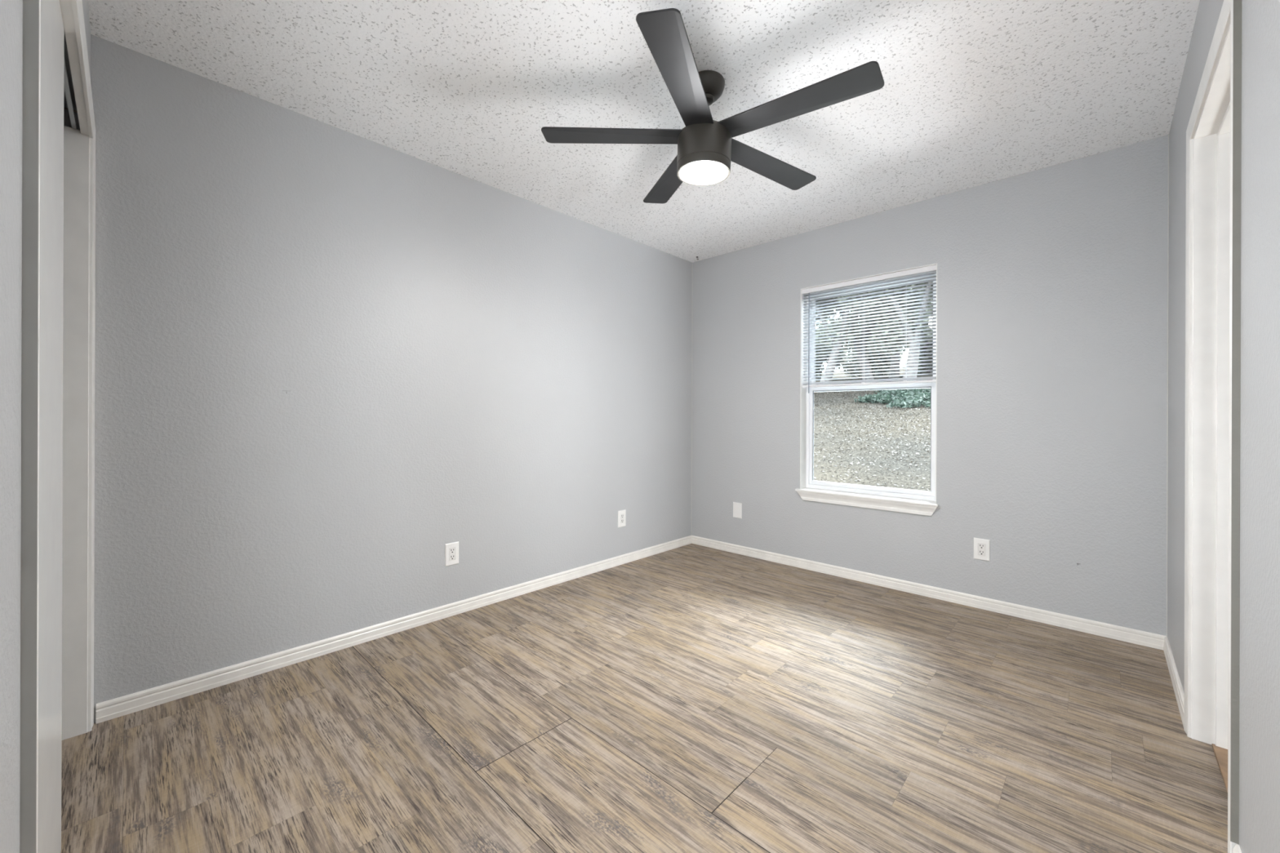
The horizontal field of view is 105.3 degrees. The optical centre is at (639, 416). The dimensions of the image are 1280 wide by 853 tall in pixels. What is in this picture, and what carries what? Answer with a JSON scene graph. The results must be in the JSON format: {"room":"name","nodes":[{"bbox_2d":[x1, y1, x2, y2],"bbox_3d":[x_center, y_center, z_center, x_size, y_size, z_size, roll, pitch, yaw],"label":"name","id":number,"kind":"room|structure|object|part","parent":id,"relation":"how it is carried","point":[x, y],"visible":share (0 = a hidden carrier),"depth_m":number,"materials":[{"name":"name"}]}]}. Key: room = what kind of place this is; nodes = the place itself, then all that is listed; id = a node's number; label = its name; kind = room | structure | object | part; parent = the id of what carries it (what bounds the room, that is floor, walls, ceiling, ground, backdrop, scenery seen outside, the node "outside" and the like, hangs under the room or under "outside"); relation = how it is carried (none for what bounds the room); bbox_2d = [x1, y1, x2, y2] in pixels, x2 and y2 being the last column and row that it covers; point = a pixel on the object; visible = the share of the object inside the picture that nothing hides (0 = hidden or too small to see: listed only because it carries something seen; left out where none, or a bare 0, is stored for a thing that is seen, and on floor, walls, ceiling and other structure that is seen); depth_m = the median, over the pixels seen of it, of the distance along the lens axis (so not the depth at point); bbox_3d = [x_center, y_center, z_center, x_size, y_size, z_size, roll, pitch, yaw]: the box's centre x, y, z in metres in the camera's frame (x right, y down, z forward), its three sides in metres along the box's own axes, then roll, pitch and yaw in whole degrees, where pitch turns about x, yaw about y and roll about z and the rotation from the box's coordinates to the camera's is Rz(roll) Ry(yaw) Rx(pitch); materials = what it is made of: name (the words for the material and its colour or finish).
{"room":"empty bedroom","nodes":[
{"label":"empty bedroom","id":0,"kind":"room"},
{"bbox_2d":[0,0,90,852],"bbox_3d":[-0.962,-0.179,0.712,2.819,2.540,0.115,0,0,44],"label":"wall","id":1,"kind":"structure","parent":0,"point":[11,11],"depth_m":0.55,"materials":[{"name":"grey paint"}]},
{"bbox_2d":[19,0,95,852],"bbox_3d":[-1.348,0.035,1.167,1.630,2.108,0.013,0,0,44],"label":"trim","id":2,"kind":"structure","parent":1,"relation":"attached to","point":[31,8],"depth_m":0.61,"materials":[{"name":"paint"}]},
{"bbox_2d":[59,0,89,740],"bbox_3d":[-1.393,0.012,1.121,1.541,2.155,0.115,0,0,44],"label":"door","id":3,"kind":"structure","parent":1,"relation":"in","point":[76,142],"depth_m":1.66,"materials":[{"name":"white wood"}]},
{"bbox_2d":[37,0,64,852],"bbox_3d":[-1.142,0.054,0.921,0.835,2.049,0.020,0,0,44],"label":"door frame","id":4,"kind":"structure","parent":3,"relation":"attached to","point":[52,30],"depth_m":1.02,"materials":[{"name":"white wood"}]},
{"bbox_2d":[90,34,692,723],"bbox_3d":[-0.987,-0.179,2.815,0.116,2.540,4.401,0,0,44],"label":"wall","id":5,"kind":"structure","parent":0,"point":[329,359],"depth_m":2.27,"materials":[{"name":"grey paint"}]},
{"bbox_2d":[95,535,691,724],"bbox_3d":[-0.740,1.058,2.989,0.012,0.066,3.463,0,0,44],"label":"baseboard","id":6,"kind":"structure","parent":5,"relation":"attached to","point":[121,706],"depth_m":2.27,"materials":[{"name":"white wood"}]},
{"bbox_2d":[444,541,458,566],"bbox_3d":[-1.033,0.753,2.683,0.007,0.122,0.078,0,0,44],"label":"wall outlet","id":7,"kind":"object","parent":5,"relation":"attached to","point":[451,549],"visible":1,"depth_m":2.68,"materials":[{"name":"white plastic"}]},
{"bbox_2d":[448,547,455,560],"bbox_3d":[-1.033,0.753,2.683,0.006,0.066,0.033,0,0,44],"label":"receptacle","id":8,"kind":"object","parent":7,"relation":"attached to","point":[451,550],"depth_m":2.68,"materials":[{"name":"white plastic"}]},
{"bbox_2d":[617,509,626,527],"bbox_3d":[-0.133,0.756,3.630,0.007,0.122,0.078,0,0,44],"label":"wall outlet","id":9,"kind":"object","parent":5,"relation":"attached to","point":[622,513],"visible":1,"depth_m":3.63,"materials":[{"name":"white plastic"}]},
{"bbox_2d":[620,514,623,523],"bbox_3d":[-0.133,0.756,3.630,0.006,0.066,0.033,0,0,44],"label":"receptacle","id":10,"kind":"object","parent":9,"relation":"attached to","point":[621,515],"depth_m":3.62,"materials":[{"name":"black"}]},
{"bbox_2d":[87,0,1199,262],"bbox_3d":[-0.177,-1.386,1.534,3.049,0.080,5.151,0,0,44],"label":"ceiling","id":11,"kind":"structure","parent":0,"point":[974,93],"depth_m":1.95,"materials":[{"name":"white paint"}]},
{"bbox_2d":[541,8,884,203],"bbox_3d":[0.294,-1.159,1.957,1.242,0.372,1.261,0,0,44],"label":"ceiling fan","id":12,"kind":"object","parent":11,"relation":"hanging from","point":[706,146],"visible":1,"depth_m":1.86,"materials":[{"name":"black metal"}]},
{"bbox_3d":[-0.108,-1.138,1.975,0.566,0.011,0.131,2,7,1],"label":"fan blade","id":13,"kind":"part","parent":12,"relation":"part of","materials":[{"name":"black wood"}]},
{"bbox_3d":[0.155,-1.134,2.319,0.131,0.011,0.566,-5,2,-16],"label":"fan blade","id":14,"kind":"part","parent":12,"relation":"part of","materials":[{"name":"black wood"}]},
{"bbox_3d":[0.138,-1.127,1.619,0.131,0.011,0.566,8,3,19],"label":"fan blade","id":15,"kind":"part","parent":12,"relation":"part of","materials":[{"name":"black wood"}]},
{"bbox_2d":[679,161,727,184],"bbox_3d":[0.256,-0.986,1.968,0.193,0.025,0.193,2,1,43],"label":"diffuser","id":16,"kind":"object","parent":12,"relation":"attached to","point":[690,172],"depth_m":1.95,"materials":[{"name":"white glass"}]},
{"bbox_3d":[0.563,-1.121,2.176,0.566,0.011,0.131,1,-5,-35],"label":"fan blade","id":17,"kind":"part","parent":12,"relation":"part of","materials":[{"name":"black wood"}]},
{"bbox_3d":[0.553,-1.116,1.743,0.566,0.011,0.131,2,-5,37],"label":"fan blade","id":18,"kind":"part","parent":12,"relation":"part of","materials":[{"name":"black wood"}]},
{"bbox_2d":[60,543,1227,852],"bbox_3d":[-0.211,1.123,1.558,2.979,0.060,5.151,0,0,44],"label":"floor","id":19,"kind":"structure","parent":0,"point":[691,698],"depth_m":1.66,"materials":[{"name":"brown wood"}]},
{"bbox_2d":[691,134,1168,635],"bbox_3d":[1.533,-0.171,3.339,2.819,2.540,0.171,0,0,44],"label":"wall","id":20,"kind":"structure","parent":0,"point":[1051,393],"depth_m":2.74,"materials":[{"name":"grey paint"}]},
{"bbox_2d":[691,262,693,503],"bbox_3d":[0.452,-0.158,4.246,0.003,2.373,0.003,0,0,44],"label":"trim","id":21,"kind":"structure","parent":20,"relation":"attached to","point":[692,263],"depth_m":4.25,"materials":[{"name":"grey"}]},
{"bbox_2d":[733,502,742,518],"bbox_3d":[0.783,0.751,3.927,0.079,0.122,0.006,0,0,44],"label":"blank plate","id":22,"kind":"object","parent":20,"relation":"attached to","point":[737,507],"visible":1,"depth_m":3.92,"materials":[{"name":"white plastic"}]},
{"bbox_2d":[795,263,938,515],"bbox_3d":[1.530,-0.166,3.318,0.912,1.540,0.195,0,0,44],"label":"window","id":23,"kind":"structure","parent":20,"relation":"in","point":[887,499],"depth_m":3.34,"materials":[{"name":"white plastic"}]},
{"bbox_3d":[1.506,0.532,3.295,0.912,0.016,0.132,0,0,44],"label":"sill","id":24,"kind":"part","parent":23,"relation":"part of","materials":[{"name":"white wood"}]},
{"bbox_2d":[801,264,936,393],"bbox_3d":[1.500,-0.551,3.277,0.864,0.761,0.039,0,0,44],"label":"window blind","id":25,"kind":"object","parent":23,"relation":"attached to","point":[930,268],"visible":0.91,"depth_m":3.25,"materials":[{"name":"white plastic"}]},
{"bbox_3d":[1.256,-0.564,3.517,0.001,0.670,0.027,0,0,44],"label":"ladder cord","id":26,"kind":"part","parent":25,"relation":"part of","materials":[{"name":"white fabric"}]},
{"bbox_3d":[1.504,-0.564,3.281,0.001,0.670,0.027,0,0,44],"label":"ladder cord","id":27,"kind":"part","parent":25,"relation":"part of","materials":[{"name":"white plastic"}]},
{"bbox_3d":[1.503,-0.222,3.281,0.856,0.014,0.026,0,0,44],"label":"rail","id":28,"kind":"part","parent":25,"relation":"part of","materials":[{"name":"white plastic"}]},
{"bbox_3d":[1.691,-0.563,3.104,0.001,0.670,0.027,0,0,44],"label":"ladder cord","id":29,"kind":"part","parent":25,"relation":"part of","materials":[{"name":"white fabric"}]},
{"bbox_3d":[1.563,0.140,3.352,0.816,0.716,0.024,0,0,44],"label":"sash","id":30,"kind":"part","parent":23,"relation":"part of","materials":[{"name":"white plastic"}]},
{"bbox_3d":[1.585,-0.544,3.372,0.816,0.719,0.022,0,0,44],"label":"sash","id":31,"kind":"part","parent":23,"relation":"part of","materials":[{"name":"white plastic"}]},
{"bbox_2d":[691,535,1165,649],"bbox_3d":[1.466,1.066,3.273,2.819,0.066,0.012,0,0,44],"label":"baseboard","id":32,"kind":"structure","parent":20,"relation":"attached to","point":[1092,627],"depth_m":2.87,"materials":[{"name":"white wood"}]},
{"bbox_2d":[973,537,990,561],"bbox_3d":[1.964,0.761,2.805,0.078,0.122,0.007,0,0,44],"label":"wall outlet","id":33,"kind":"object","parent":20,"relation":"attached to","point":[981,546],"visible":1,"depth_m":2.80,"materials":[{"name":"white plastic"}]},
{"bbox_2d":[977,542,985,555],"bbox_3d":[1.964,0.761,2.805,0.033,0.066,0.006,0,0,44],"label":"receptacle","id":34,"kind":"object","parent":33,"relation":"attached to","point":[981,546],"depth_m":2.80,"materials":[{"name":"white plastic"}]},
{"bbox_2d":[1166,133,1168,635],"bbox_3d":[2.495,-0.151,2.307,0.002,2.373,0.002,0,0,44],"label":"trim","id":35,"kind":"structure","parent":20,"relation":"attached to","point":[1168,134],"depth_m":2.31,"materials":[{"name":"grey"}]},
{"bbox_2d":[1211,743,1227,791],"bbox_3d":[1.687,1.098,1.350,0.060,0.008,0.737,0,0,44],"label":"floor","id":36,"kind":"structure","parent":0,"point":[1221,753],"depth_m":1.56,"materials":[{"name":"brown wood"}]},
{"bbox_2d":[1167,0,1279,852],"bbox_3d":[1.359,-0.171,1.026,0.115,2.540,3.766,0,0,44],"label":"wall","id":37,"kind":"structure","parent":0,"point":[1260,441],"depth_m":1.00,"materials":[{"name":"grey paint"}]},
{"bbox_2d":[1163,635,1184,726],"bbox_3d":[2.208,1.069,2.017,0.012,0.066,0.814,0,0,44],"label":"baseboard","id":38,"kind":"structure","parent":37,"relation":"attached to","point":[1179,692],"depth_m":1.98,"materials":[{"name":"white wood"}]},
{"bbox_2d":[1191,26,1230,749],"bbox_3d":[1.678,0.066,1.362,0.115,2.068,0.773,0,0,44],"label":"door","id":39,"kind":"structure","parent":37,"relation":"in","point":[1211,139],"depth_m":1.64,"materials":[{"name":"white wood"}]},
{"bbox_2d":[1183,0,1241,852],"bbox_3d":[1.631,0.044,1.405,0.013,2.112,0.864,0,0,44],"label":"trim","id":40,"kind":"structure","parent":37,"relation":"attached to","point":[1230,15],"depth_m":1.10,"materials":[{"name":"paint"}]},
{"bbox_2d":[1232,844,1241,852],"bbox_3d":[0.710,1.024,0.439,0.012,0.146,1.796,0,0,44],"label":"baseboard","id":41,"kind":"structure","parent":37,"relation":"attached to","point":[1236,849],"depth_m":1.08,"materials":[{"name":"white wood"}]},
{"label":"outside","id":42,"kind":"structure","parent":0,"visible":0},
{"bbox_2d":[813,367,932,491],"bbox_3d":[11.121,-1.400,23.329,44.000,5.814,42.000,0,0,44],"label":"lawn","id":43,"kind":"structure","parent":42,"point":[900,479],"depth_m":8.56,"materials":[{"name":"plant"}]},
{"bbox_2d":[815,346,847,379],"bbox_3d":[9.822,-3.434,26.735,3.086,3.102,2.262,0,0,34],"label":"shrub","id":44,"kind":"object","parent":43,"relation":"on","point":[838,358],"visible":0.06,"depth_m":26.32,"materials":[{"name":"grey plant"}]},
{"bbox_2d":[815,305,862,340],"bbox_3d":[6.678,-4.459,22.629,5.305,6.218,6.212,0,0,-26],"label":"oak tree","id":45,"kind":"object","parent":43,"relation":"on","point":[828,305],"visible":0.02,"depth_m":21.71,"materials":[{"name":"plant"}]},
{"bbox_2d":[815,293,912,384],"bbox_3d":[6.742,-3.705,17.802,6.149,5.655,4.153,0,0,44],"label":"oak tree","id":46,"kind":"object","parent":43,"relation":"on","point":[881,339],"visible":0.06,"depth_m":17.34,"materials":[{"name":"grey plant"}]},
{"bbox_2d":[841,327,903,377],"bbox_3d":[11.934,-3.449,25.115,3.099,3.224,2.281,0,0,44],"label":"shrub","id":47,"kind":"object","parent":43,"relation":"on","point":[900,353],"visible":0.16,"depth_m":24.70,"materials":[{"name":"grey plant"}]},
{"bbox_2d":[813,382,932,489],"bbox_3d":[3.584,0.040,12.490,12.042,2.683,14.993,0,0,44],"label":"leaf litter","id":48,"kind":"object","parent":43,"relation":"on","point":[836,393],"visible":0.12,"depth_m":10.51,"materials":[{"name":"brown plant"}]},
{"bbox_2d":[815,297,932,382],"bbox_3d":[8.243,-4.041,18.330,5.008,5.813,4.564,0,0,-3],"label":"oak tree","id":49,"kind":"object","parent":43,"relation":"on","point":[923,338],"visible":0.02,"depth_m":18.20,"materials":[{"name":"grey plant"}]},
{"bbox_2d":[815,302,932,377],"bbox_3d":[11.454,-5.226,22.482,5.817,7.035,7.379,0,0,-41],"label":"oak tree","id":50,"kind":"object","parent":43,"relation":"on","point":[924,341],"visible":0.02,"depth_m":21.98,"materials":[{"name":"grey plant"}]},
{"bbox_2d":[837,281,932,383],"bbox_3d":[8.500,-3.563,15.558,4.661,5.396,4.568,0,0,-15],"label":"oak tree","id":51,"kind":"object","parent":43,"relation":"on","point":[926,310],"visible":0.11,"depth_m":15.81,"materials":[{"name":"grey plant"}]},
{"bbox_2d":[853,388,930,408],"bbox_3d":[7.792,-0.549,12.899,3.821,0.850,3.956,0,0,44],"label":"bush","id":52,"kind":"object","parent":43,"relation":"on","point":[914,397],"visible":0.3,"depth_m":12.93,"materials":[{"name":"green plant"}]},
{"bbox_2d":[904,337,932,373],"bbox_3d":[13.685,-3.295,22.847,2.973,2.985,2.452,0,0,44],"label":"shrub","id":53,"kind":"object","parent":43,"relation":"on","point":[926,344],"visible":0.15,"depth_m":22.73,"materials":[{"name":"grey plant"}]}
]}

